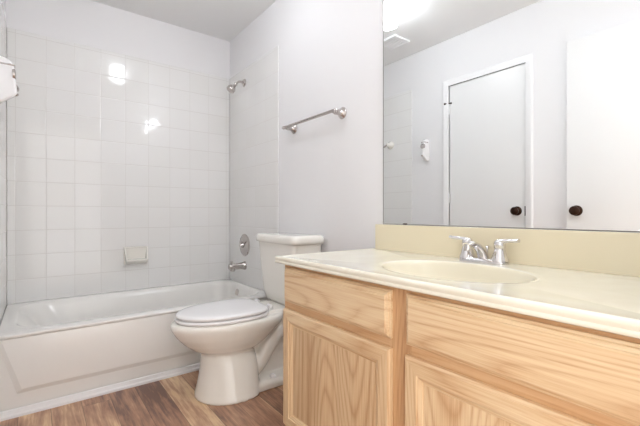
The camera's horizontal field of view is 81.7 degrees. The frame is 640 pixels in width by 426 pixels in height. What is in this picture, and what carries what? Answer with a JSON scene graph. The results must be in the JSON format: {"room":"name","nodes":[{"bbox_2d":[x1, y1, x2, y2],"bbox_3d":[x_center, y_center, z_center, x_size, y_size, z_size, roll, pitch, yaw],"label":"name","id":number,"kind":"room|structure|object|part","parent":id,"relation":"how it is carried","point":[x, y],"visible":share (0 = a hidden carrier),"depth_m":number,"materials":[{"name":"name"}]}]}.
{"room":"bathroom","nodes":[
{"label":"bathroom","id":0,"kind":"room"},
{"bbox_2d":[0,0,6,323],"bbox_3d":[-1.069,-0.269,1.045,0.126,2.418,3.061,0,0,-37],"label":"wall","id":1,"kind":"structure","parent":0,"point":[3,28],"depth_m":2.07,"materials":[{"name":"white paint"}]},
{"bbox_2d":[0,56,18,102],"bbox_3d":[-1.331,-0.560,1.560,0.094,0.194,0.048,0,0,-37],"label":"robe hook","id":2,"kind":"object","parent":1,"relation":"attached to","point":[8,87],"visible":1,"depth_m":1.55,"materials":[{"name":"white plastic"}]},
{"bbox_2d":[6,0,229,304],"bbox_3d":[-1.398,-0.269,2.787,1.717,2.418,0.120,0,0,-37],"label":"wall","id":3,"kind":"structure","parent":0,"point":[118,123],"depth_m":2.64,"materials":[{"name":"white tile"}]},
{"bbox_2d":[124,246,147,264],"bbox_3d":[-1.346,0.311,2.715,0.162,0.128,0.058,0,0,-37],"label":"soap dish","id":4,"kind":"object","parent":3,"relation":"attached to","point":[136,254],"visible":1,"depth_m":2.72,"materials":[{"name":"white ceramic"}]},
{"bbox_2d":[0,370,284,425],"bbox_3d":[-0.364,0.990,0.935,2.320,0.100,4.320,0,0,-37],"label":"floor","id":5,"kind":"structure","parent":0,"point":[172,401],"depth_m":1.76,"materials":[{"name":"brown wood"}]},
{"bbox_2d":[0,279,269,411],"bbox_3d":[-1.122,0.751,2.425,1.464,0.376,0.790,0,0,-37],"label":"bathtub","id":6,"kind":"object","parent":5,"relation":"on","point":[54,348],"visible":0.76,"depth_m":1.98,"materials":[{"name":"white ceramic"}]},
{"bbox_2d":[0,363,199,421],"bbox_3d":[-0.877,0.921,2.105,1.473,0.037,0.016,0,0,-37],"label":"trim","id":7,"kind":"structure","parent":6,"relation":"attached to","point":[33,408],"depth_m":1.89,"materials":[{"name":"white paint"}]},
{"bbox_2d":[170,232,323,405],"bbox_3d":[-0.410,0.532,2.039,0.790,0.815,0.455,0,0,-37],"label":"toilet","id":8,"kind":"object","parent":5,"relation":"on","point":[239,341],"visible":0.88,"depth_m":1.89,"materials":[{"name":"white ceramic"}]},
{"bbox_3d":[-0.521,0.533,1.954,0.470,0.018,0.370,0,0,-37],"label":"seat","id":9,"kind":"part","parent":8,"relation":"part of","materials":[{"name":"white plastic"}]},
{"bbox_3d":[-0.521,0.509,1.954,0.462,0.022,0.362,0,0,-37],"label":"seat lid","id":10,"kind":"part","parent":8,"relation":"part of","materials":[{"name":"white plastic"}]},
{"bbox_3d":[-0.417,0.735,2.033,0.770,0.410,0.393,0,0,-37],"label":"bowl","id":11,"kind":"part","parent":8,"relation":"part of","materials":[{"name":"white ceramic"}]},
{"bbox_3d":[-0.186,0.351,2.209,0.208,0.354,0.420,0,0,-37],"label":"tank","id":12,"kind":"part","parent":8,"relation":"part of","materials":[{"name":"white ceramic"}]},
{"bbox_3d":[-0.189,0.150,2.207,0.234,0.051,0.454,0,0,-37],"label":"tank lid","id":13,"kind":"part","parent":8,"relation":"part of","materials":[{"name":"white ceramic"}]},
{"bbox_2d":[283,265,639,425],"bbox_3d":[0.421,0.574,1.163,0.548,0.733,1.180,0,0,-37],"label":"vanity cabinet","id":14,"kind":"object","parent":5,"relation":"on","point":[356,352],"visible":0.9,"depth_m":0.91,"materials":[{"name":"brown wood"}]},
{"bbox_3d":[0.030,0.603,1.244,0.003,0.335,0.433,0,0,-37],"label":"door panel","id":15,"kind":"part","parent":14,"relation":"part of","materials":[{"name":"brown wood"}]},
{"bbox_3d":[0.028,0.603,1.242,0.019,0.455,0.553,0,0,-37],"label":"cabinet door","id":16,"kind":"part","parent":14,"relation":"part of","materials":[{"name":"brown wood"}]},
{"bbox_3d":[0.028,0.281,1.242,0.019,0.134,0.553,0,0,-37],"label":"drawer","id":17,"kind":"part","parent":14,"relation":"part of","materials":[{"name":"brown wood"}]},
{"bbox_2d":[275,224,639,338],"bbox_3d":[0.411,0.184,1.172,0.560,0.260,1.220,0,0,-37],"label":"countertop","id":18,"kind":"structure","parent":14,"relation":"on","point":[587,279],"depth_m":1.09,"materials":[{"name":"beige stone"}]},
{"bbox_2d":[449,235,519,264],"bbox_3d":[0.550,0.129,1.293,0.145,0.090,0.257,0,0,-37],"label":"faucet","id":19,"kind":"object","parent":18,"relation":"on","point":[499,256],"visible":1,"depth_m":1.27,"materials":[{"name":"silver metal"}]},
{"bbox_3d":[0.530,0.125,1.379,0.057,0.081,0.097,0,0,-37],"label":"handle","id":20,"kind":"part","parent":19,"relation":"part of","materials":[{"name":"silver metal"}]},
{"bbox_3d":[0.544,0.134,1.288,0.130,0.077,0.042,0,0,-37],"label":"spout","id":21,"kind":"part","parent":19,"relation":"part of","materials":[{"name":"silver metal"}]},
{"bbox_3d":[0.628,0.125,1.251,0.057,0.081,0.097,0,0,-37],"label":"handle","id":22,"kind":"part","parent":19,"relation":"part of","materials":[{"name":"silver metal"}]},
{"bbox_3d":[0.398,0.603,0.762,0.003,0.335,0.433,0,0,-37],"label":"door panel","id":23,"kind":"part","parent":14,"relation":"part of","materials":[{"name":"brown wood"}]},
{"bbox_3d":[0.395,0.603,0.760,0.019,0.455,0.553,0,0,-37],"label":"cabinet door","id":24,"kind":"part","parent":14,"relation":"part of","materials":[{"name":"brown wood"}]},
{"bbox_3d":[0.395,0.281,0.760,0.019,0.134,0.553,0,0,-37],"label":"drawer","id":25,"kind":"part","parent":14,"relation":"part of","materials":[{"name":"brown wood"}]},
{"bbox_2d":[91,0,275,41],"bbox_3d":[-0.471,-1.528,1.573,1.717,0.100,3.175,0,0,-37],"label":"ceiling","id":26,"kind":"structure","parent":0,"point":[221,19],"depth_m":2.73,"materials":[{"name":"white paint"}]},
{"bbox_2d":[230,0,639,289],"bbox_3d":[0.196,-0.269,2.010,0.126,2.418,3.061,0,0,-37],"label":"wall","id":27,"kind":"structure","parent":0,"point":[298,60],"depth_m":2.28,"materials":[{"name":"white paint"}]},
{"bbox_2d":[227,79,245,93],"bbox_3d":[-0.662,-1.005,2.912,0.147,0.137,0.066,0,0,-37],"label":"shower","id":28,"kind":"object","parent":27,"relation":"attached to","point":[231,88],"visible":1,"depth_m":2.90,"materials":[{"name":"grey metal"}]},
{"bbox_2d":[228,261,246,271],"bbox_3d":[-0.651,0.416,2.904,0.136,0.078,0.068,0,0,-37],"label":"tub spout","id":29,"kind":"object","parent":27,"relation":"attached to","point":[232,267],"visible":1,"depth_m":2.88,"materials":[{"name":"grey metal"}]},
{"bbox_2d":[239,234,249,255],"bbox_3d":[-0.618,0.255,2.935,0.046,0.176,0.176,0,0,-37],"label":"shower valve","id":30,"kind":"object","parent":27,"relation":"attached to","point":[244,244],"visible":1,"depth_m":2.92,"materials":[{"name":"grey metal"}]},
{"bbox_2d":[282,107,346,133],"bbox_3d":[-0.052,-0.543,2.184,0.068,0.065,0.553,0,0,-37],"label":"towel bar","id":31,"kind":"object","parent":27,"relation":"attached to","point":[341,113],"visible":1,"depth_m":2.09,"materials":[{"name":"grey metal"}]},
{"bbox_3d":[-0.192,-0.543,2.368,0.067,0.065,0.065,0,0,-37],"label":"bar post","id":32,"kind":"part","parent":31,"relation":"part of","materials":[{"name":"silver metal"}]},
{"bbox_3d":[0.096,-0.543,1.990,0.067,0.065,0.065,0,0,-37],"label":"bar post","id":33,"kind":"part","parent":31,"relation":"part of","materials":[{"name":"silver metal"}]},
{"bbox_2d":[375,224,639,276],"bbox_3d":[0.635,0.115,1.323,0.020,0.122,1.190,0,0,-37],"label":"backsplash","id":34,"kind":"structure","parent":27,"relation":"attached to","point":[615,253],"depth_m":1.21,"materials":[{"name":"beige stone"}]},
{"bbox_2d":[383,0,639,231],"bbox_3d":[0.650,-0.498,1.312,0.009,1.103,1.148,0,0,-37],"label":"wall mirror","id":35,"kind":"object","parent":27,"relation":"attached to","point":[520,114],"visible":0.99,"depth_m":1.29,"materials":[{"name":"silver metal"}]}
]}

